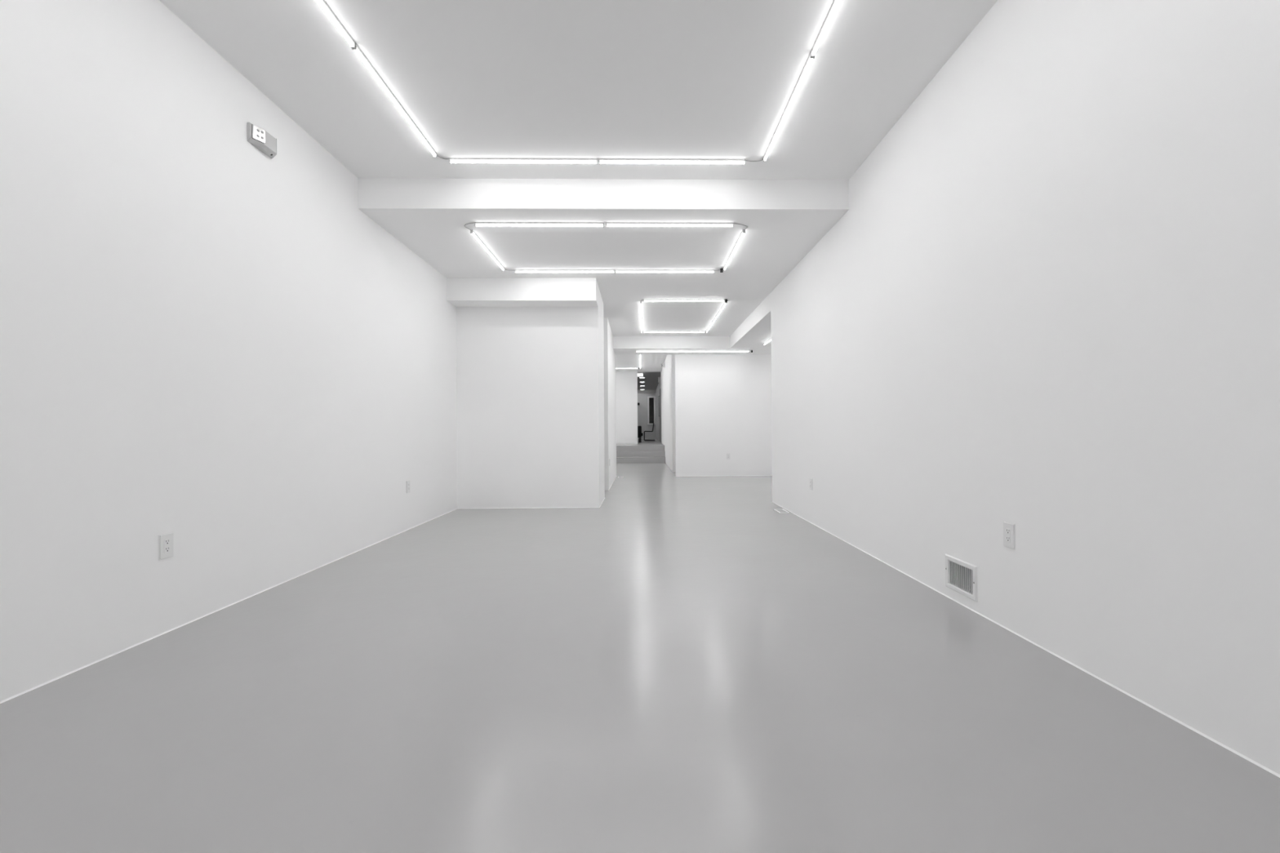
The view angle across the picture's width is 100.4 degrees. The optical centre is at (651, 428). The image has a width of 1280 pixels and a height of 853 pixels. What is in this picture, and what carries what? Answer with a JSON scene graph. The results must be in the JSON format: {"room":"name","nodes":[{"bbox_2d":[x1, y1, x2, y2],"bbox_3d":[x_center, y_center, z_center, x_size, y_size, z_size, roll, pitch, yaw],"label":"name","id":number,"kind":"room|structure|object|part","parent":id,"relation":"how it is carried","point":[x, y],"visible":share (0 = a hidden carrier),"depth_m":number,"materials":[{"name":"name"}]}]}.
{"room":"empty art gallery","nodes":[
{"label":"empty art gallery","id":0,"kind":"room"},
{"bbox_2d":[0,0,457,701],"bbox_3d":[-2.533,-0.625,2.776,0.160,3.300,12.350,0,0,-1],"label":"wall","id":1,"kind":"structure","parent":0,"point":[207,340],"depth_m":2.73,"materials":[{"name":"white paint"}]},
{"bbox_2d":[158,532,173,560],"bbox_3d":[-2.439,0.589,2.683,0.008,0.126,0.082,0,0,-1],"label":"wall outlet","id":2,"kind":"object","parent":1,"relation":"attached to","point":[166,545],"visible":1,"depth_m":2.67,"materials":[{"name":"white plastic"}]},
{"bbox_2d":[164,538,170,553],"bbox_3d":[-2.437,0.588,2.683,0.003,0.067,0.033,0,0,-1],"label":"receptacle","id":3,"kind":"object","parent":2,"relation":"attached to","point":[166,541],"depth_m":2.68,"materials":[{"name":"white plastic"}]},
{"bbox_2d":[0,508,457,703],"bbox_3d":[-2.421,1.018,1.841,0.006,0.006,10.187,0,0,-1],"label":"baseboard","id":4,"kind":"structure","parent":1,"relation":"attached to","point":[170,630],"depth_m":2.70,"materials":[{"name":"white"}]},
{"bbox_2d":[247,122,276,158],"bbox_3d":[-2.442,-1.814,3.365,0.060,0.119,0.215,0,0,-1],"label":"emergency light","id":5,"kind":"object","parent":1,"relation":"attached to","point":[257,136],"visible":1,"depth_m":3.33,"materials":[{"name":"grey plastic"}]},
{"bbox_2d":[406,480,410,493],"bbox_3d":[-2.496,0.594,5.476,0.008,0.126,0.082,0,0,-1],"label":"wall outlet","id":6,"kind":"object","parent":1,"relation":"attached to","point":[408,488],"visible":1,"depth_m":5.47,"materials":[{"name":"white plastic"}]},
{"bbox_2d":[456,287,604,508],"bbox_3d":[-1.623,-0.419,7.464,1.847,2.909,1.013,0,0,-1],"label":"wall","id":7,"kind":"structure","parent":0,"point":[530,380],"depth_m":6.96,"materials":[{"name":"white paint"}]},
{"bbox_2d":[488,506,599,508],"bbox_3d":[-1.603,1.030,6.949,1.847,0.006,0.006,0,0,-1],"label":"baseboard","id":8,"kind":"structure","parent":7,"relation":"attached to","point":[576,507],"depth_m":6.95,"materials":[{"name":"white"}]},
{"bbox_2d":[159,0,997,179],"bbox_3d":[-0.319,-2.304,0.618,4.521,0.283,7.933,0,0,-1],"label":"ceiling","id":9,"kind":"structure","parent":0,"point":[710,79],"depth_m":3.25,"materials":[{"name":"white paint"}]},
{"bbox_2d":[316,0,355,47],"bbox_3d":[-1.642,-2.131,2.369,0.025,0.036,1.172,0,0,-1],"label":"fluorescent light","id":10,"kind":"object","parent":9,"relation":"in","point":[323,4],"visible":1,"depth_m":2.79,"materials":[{"name":"white plastic"}]},
{"bbox_2d":[351,42,436,156],"bbox_3d":[-1.666,-2.127,3.548,0.025,0.036,1.172,0,0,-1],"label":"fluorescent light","id":11,"kind":"object","parent":9,"relation":"in","point":[357,49],"visible":0.91,"depth_m":3.40,"materials":[{"name":"white plastic"}]},
{"bbox_2d":[448,157,597,164],"bbox_3d":[-1.014,-2.129,4.236,1.172,0.036,0.025,0,0,-1],"label":"fluorescent light","id":12,"kind":"object","parent":9,"relation":"in","point":[460,160],"visible":1,"depth_m":4.23,"materials":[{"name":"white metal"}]},
{"bbox_2d":[598,158,745,164],"bbox_3d":[0.166,-2.136,4.260,1.172,0.036,0.025,0,0,-1],"label":"fluorescent light","id":13,"kind":"object","parent":9,"relation":"in","point":[673,161],"visible":1,"depth_m":4.25,"materials":[{"name":"white plastic"}]},
{"bbox_2d":[763,52,814,160],"bbox_3d":[0.911,-2.143,3.643,0.025,0.036,1.172,0,0,-1],"label":"fluorescent light","id":14,"kind":"object","parent":9,"relation":"in","point":[810,58],"visible":0.9,"depth_m":3.50,"materials":[{"name":"white plastic"}]},
{"bbox_2d":[810,0,839,56],"bbox_3d":[0.935,-2.147,2.463,0.025,0.036,1.172,0,0,-1],"label":"fluorescent light","id":15,"kind":"object","parent":9,"relation":"in","point":[833,6],"visible":1,"depth_m":2.84,"materials":[{"name":"white plastic"}]},
{"bbox_2d":[358,177,848,336],"bbox_3d":[-0.536,-2.151,7.660,4.371,0.541,6.157,0,0,-1],"label":"ceiling","id":16,"kind":"structure","parent":0,"point":[784,220],"depth_m":5.14,"materials":[{"name":"white paint"}]},
{"bbox_2d":[470,229,504,270],"bbox_3d":[-1.711,-1.862,5.619,0.025,0.036,1.172,0,0,-1],"label":"fluorescent light","id":17,"kind":"object","parent":16,"relation":"in","point":[472,231],"visible":1,"depth_m":5.49,"materials":[{"name":"white plastic"}]},
{"bbox_2d":[446,277,598,306],"bbox_3d":[-1.618,-1.735,6.790,1.847,0.282,0.343,0,0,-1],"label":"soffit beam","id":18,"kind":"structure","parent":16,"relation":"attached to","point":[460,291],"depth_m":6.62,"materials":[{"name":"white paint"}]},
{"bbox_2d":[475,222,604,226],"bbox_3d":[-1.022,-1.869,4.875,1.172,0.036,0.025,0,0,-1],"label":"fluorescent light","id":19,"kind":"object","parent":16,"relation":"in","point":[477,224],"visible":1,"depth_m":4.87,"materials":[{"name":"white plastic"}]},
{"bbox_2d":[515,269,614,272],"bbox_3d":[-1.024,-1.864,6.299,1.172,0.036,0.025,0,0,-1],"label":"fluorescent light","id":20,"kind":"object","parent":16,"relation":"in","point":[516,270],"visible":1,"depth_m":6.29,"materials":[{"name":"white plastic"}]},
{"bbox_2d":[615,269,714,272],"bbox_3d":[0.161,-1.871,6.327,1.172,0.036,0.025,0,0,-1],"label":"fluorescent light","id":21,"kind":"object","parent":16,"relation":"in","point":[616,270],"visible":1,"depth_m":6.32,"materials":[{"name":"white plastic"}]},
{"bbox_2d":[605,222,733,226],"bbox_3d":[0.169,-1.876,4.899,1.172,0.036,0.025,0,0,-1],"label":"fluorescent light","id":22,"kind":"object","parent":16,"relation":"in","point":[607,224],"visible":1,"depth_m":4.89,"materials":[{"name":"white plastic"}]},
{"bbox_2d":[643,330,704,333],"bbox_3d":[0.433,-1.860,10.199,1.172,0.036,0.025,0,0,-1],"label":"fluorescent light","id":23,"kind":"object","parent":16,"relation":"in","point":[643,331],"visible":1,"depth_m":10.19,"materials":[{"name":"white plastic"}]},
{"bbox_2d":[644,298,724,301],"bbox_3d":[0.475,-1.868,7.748,1.172,0.036,0.025,0,0,-1],"label":"fluorescent light","id":24,"kind":"object","parent":16,"relation":"in","point":[645,300],"visible":1,"depth_m":7.74,"materials":[{"name":"white plastic"}]},
{"bbox_2d":[706,319,715,332],"bbox_3d":[1.069,-1.866,9.636,0.025,0.036,1.172,0,0,-1],"label":"fluorescent light","id":25,"kind":"object","parent":16,"relation":"in","point":[713,320],"visible":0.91,"depth_m":9.64,"materials":[{"name":"white plastic"}]},
{"bbox_2d":[714,302,727,319],"bbox_3d":[1.093,-1.870,8.466,0.025,0.036,1.172,0,0,-1],"label":"fluorescent light","id":26,"kind":"object","parent":16,"relation":"in","point":[724,304],"visible":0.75,"depth_m":8.39,"materials":[{"name":"white plastic"}]},
{"bbox_2d":[723,229,745,270],"bbox_3d":[0.868,-1.878,5.651,0.025,0.036,1.172,0,0,-1],"label":"fluorescent light","id":27,"kind":"object","parent":16,"relation":"in","point":[743,232],"visible":1,"depth_m":5.54,"materials":[{"name":"white plastic"}]},
{"bbox_2d":[603,317,616,490],"bbox_3d":[-1.764,-0.537,10.408,2.007,3.167,2.920,0,0,-1],"label":"wall","id":28,"kind":"structure","parent":0,"point":[610,384],"depth_m":9.41,"materials":[{"name":"white paint"}]},
{"bbox_2d":[615,371,637,442],"bbox_3d":[-2.107,-0.770,19.539,3.190,2.637,0.150,0,0,-1],"label":"wall","id":29,"kind":"structure","parent":0,"point":[626,381],"depth_m":19.49,"materials":[{"name":"white paint"}]},
{"bbox_2d":[616,442,637,444],"bbox_3d":[-2.047,0.518,19.453,3.090,0.060,0.015,0,0,-1],"label":"baseboard","id":30,"kind":"structure","parent":29,"relation":"attached to","point":[616,442],"depth_m":19.47,"materials":[{"name":"white"}]},
{"bbox_2d":[0,462,1279,852],"bbox_3d":[0.267,1.081,6.903,7.600,0.120,20.600,0,0,-1],"label":"floor","id":31,"kind":"structure","parent":0,"point":[673,664],"depth_m":1.86,"materials":[{"name":"paint"}]},
{"bbox_2d":[616,450,665,463],"bbox_3d":[-1.548,0.889,16.739,3.952,0.352,0.559,0,0,-1],"label":"stairs","id":32,"kind":"structure","parent":31,"relation":"on","point":[647,456],"depth_m":16.75,"materials":[{"name":"paint"}]},
{"bbox_2d":[773,508,790,513],"bbox_3d":[1.596,1.008,6.552,0.128,0.007,0.304,0,0,-1],"label":"floor vent","id":33,"kind":"object","parent":31,"relation":"in","point":[779,510],"visible":1,"depth_m":6.52,"materials":[{"name":"white metal"}]},
{"bbox_2d":[616,439,664,451],"bbox_3d":[-1.579,0.825,23.845,4.600,0.530,13.650,0,0,-1],"label":"floor","id":34,"kind":"structure","parent":0,"point":[655,445],"depth_m":17.05,"materials":[{"name":"paint"}]},
{"bbox_2d":[637,426,642,442],"bbox_3d":[-0.754,0.214,22.299,0.775,0.670,0.620,0,0,-1],"label":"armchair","id":35,"kind":"object","parent":34,"relation":"on","point":[639,428],"visible":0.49,"depth_m":21.99,"materials":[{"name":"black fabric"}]},
{"bbox_3d":[-0.730,0.113,22.049,0.635,0.470,0.120,0,0,-1],"label":"backrest","id":36,"kind":"part","parent":35,"relation":"part of","materials":[{"name":"black fabric"}]},
{"bbox_2d":[644,422,654,440],"bbox_3d":[-0.102,0.146,25.033,0.523,0.832,0.508,0,0,-1],"label":"chair","id":37,"kind":"object","parent":34,"relation":"on","point":[653,423],"visible":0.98,"depth_m":24.78,"materials":[{"name":"black metal"}]},
{"bbox_2d":[615,354,666,372],"bbox_3d":[0.043,-2.256,15.652,7.550,0.283,8.040,0,0,-1],"label":"ceiling","id":38,"kind":"structure","parent":0,"point":[649,362],"depth_m":16.98,"materials":[{"name":"white paint"}]},
{"bbox_2d":[615,367,637,368],"bbox_3d":[-1.060,-2.081,18.290,1.172,0.036,0.025,0,0,-1],"label":"fluorescent light","id":39,"kind":"object","parent":38,"relation":"in","point":[615,367],"visible":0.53,"depth_m":18.28,"materials":[{"name":"white plastic"}]},
{"bbox_2d":[637,393,655,439],"bbox_3d":[-1.795,-0.801,30.573,4.262,2.770,0.200,0,0,-1],"label":"wall","id":40,"kind":"structure","parent":0,"point":[642,418],"depth_m":30.50,"materials":[{"name":"paint"}]},
{"bbox_2d":[647,396,655,424],"bbox_3d":[-0.003,-1.053,30.510,0.465,1.610,0.200,0,0,-1],"label":"window","id":41,"kind":"structure","parent":40,"relation":"in","point":[651,400],"depth_m":30.57,"materials":[{"name":"white"}]},
{"bbox_3d":[0.000,-1.050,30.578,0.265,1.465,0.015,0,0,-1],"label":"pane","id":42,"kind":"part","parent":41,"relation":"part of","materials":[{"name":"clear glass"}]},
{"bbox_2d":[637,372,660,390],"bbox_3d":[-1.625,-2.256,25.160,4.600,0.200,11.040,0,0,-1],"label":"ceiling","id":43,"kind":"structure","parent":0,"point":[651,380],"depth_m":24.39,"materials":[{"name":"grey paint"}]},
{"bbox_2d":[637,372,643,376],"bbox_3d":[-0.781,-2.101,20.596,0.900,0.150,0.100,0,0,-1],"label":"box light","id":44,"kind":"object","parent":43,"relation":"hanging from","point":[639,374],"visible":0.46,"depth_m":20.55,"materials":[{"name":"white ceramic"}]},
{"bbox_2d":[637,390,656,393],"bbox_3d":[-1.780,-2.060,29.452,4.062,0.160,0.250,0,0,-1],"label":"beam","id":45,"kind":"structure","parent":43,"relation":"attached to","point":[638,391],"depth_m":29.36,"materials":[{"name":"paint"}]},
{"bbox_2d":[655,382,660,440],"bbox_3d":[0.417,-0.833,25.367,0.150,2.770,10.700,0,0,-1],"label":"wall","id":46,"kind":"structure","parent":0,"point":[657,410],"depth_m":27.03,"materials":[{"name":"paint"}]},
{"bbox_2d":[657,388,661,441],"bbox_3d":[0.348,-0.572,22.474,0.094,2.210,0.920,0,0,-1],"label":"door","id":47,"kind":"structure","parent":46,"relation":"in","point":[660,396],"depth_m":22.26,"materials":[{"name":"grey paint"}]},
{"bbox_2d":[660,354,675,471],"bbox_3d":[1.420,-0.604,16.444,1.985,3.300,7.180,0,0,-1],"label":"wall","id":48,"kind":"structure","parent":0,"point":[668,373],"depth_m":14.41,"materials":[{"name":"white paint"}]},
{"bbox_2d":[613,293,771,355],"bbox_3d":[1.381,-2.037,7.847,5.195,0.791,7.620,0,0,-1],"label":"ceiling","id":49,"kind":"structure","parent":0,"point":[622,345],"depth_m":10.75,"materials":[{"name":"white paint"}]},
{"bbox_2d":[635,350,693,352],"bbox_3d":[0.266,-1.606,11.029,1.172,0.036,0.025,0,0,-1],"label":"fluorescent light","id":50,"kind":"object","parent":49,"relation":"in","point":[636,350],"visible":1,"depth_m":11.02,"materials":[{"name":"white plastic"}]},
{"bbox_2d":[693,350,749,351],"bbox_3d":[1.440,-1.613,11.051,1.172,0.036,0.025,0,0,-1],"label":"fluorescent light","id":51,"kind":"object","parent":49,"relation":"in","point":[693,350],"visible":1,"depth_m":11.04,"materials":[{"name":"white plastic"}]},
{"bbox_2d":[674,354,772,475],"bbox_3d":[2.213,-0.625,11.732,3.390,3.300,0.134,0,0,-1],"label":"wall","id":52,"kind":"structure","parent":0,"point":[723,402],"depth_m":11.65,"materials":[{"name":"white paint"}]},
{"bbox_2d":[675,475,772,476],"bbox_3d":[2.150,1.022,11.655,3.240,0.006,0.006,0,0,-1],"label":"baseboard","id":53,"kind":"structure","parent":52,"relation":"attached to","point":[762,475],"depth_m":11.63,"materials":[{"name":"white"}]},
{"bbox_2d":[726,453,730,459],"bbox_3d":[1.679,0.598,11.646,0.082,0.126,0.008,0,0,-1],"label":"wall outlet","id":54,"kind":"object","parent":52,"relation":"attached to","point":[728,455],"visible":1,"depth_m":11.64,"materials":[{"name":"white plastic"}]},
{"bbox_2d":[770,0,1279,774],"bbox_3d":[1.849,-0.655,2.050,0.150,3.300,10.719,0,0,-1],"label":"wall","id":55,"kind":"structure","parent":0,"point":[1045,302],"depth_m":2.22,"materials":[{"name":"white paint"}]},
{"bbox_2d":[809,478,812,490],"bbox_3d":[1.703,0.591,5.698,0.008,0.126,0.082,0,0,-1],"label":"wall outlet","id":56,"kind":"object","parent":55,"relation":"attached to","point":[811,479],"visible":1,"depth_m":5.68,"materials":[{"name":"white plastic"}]},
{"bbox_2d":[945,554,977,602],"bbox_3d":[1.797,0.843,3.039,0.112,0.194,0.298,0,0,-1],"label":"air vent","id":57,"kind":"object","parent":55,"relation":"in","point":[961,576],"visible":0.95,"depth_m":3.04,"materials":[{"name":"white metal"}]},
{"bbox_2d":[1003,520,1015,550],"bbox_3d":[1.765,0.526,2.635,0.008,0.126,0.082,0,0,-1],"label":"wall outlet","id":58,"kind":"object","parent":55,"relation":"attached to","point":[1009,529],"visible":1,"depth_m":2.63,"materials":[{"name":"white plastic"}]},
{"bbox_2d":[1005,528,1010,542],"bbox_3d":[1.763,0.526,2.635,0.003,0.067,0.033,0,0,-1],"label":"receptacle","id":59,"kind":"object","parent":58,"relation":"attached to","point":[1007,530],"depth_m":2.63,"materials":[{"name":"white plastic"}]},
{"bbox_2d":[772,502,1279,777],"bbox_3d":[1.780,0.993,2.118,0.006,0.006,10.569,0,0,-1],"label":"baseboard","id":60,"kind":"structure","parent":55,"relation":"attached to","point":[969,608],"depth_m":2.11,"materials":[{"name":"white"}]}
]}

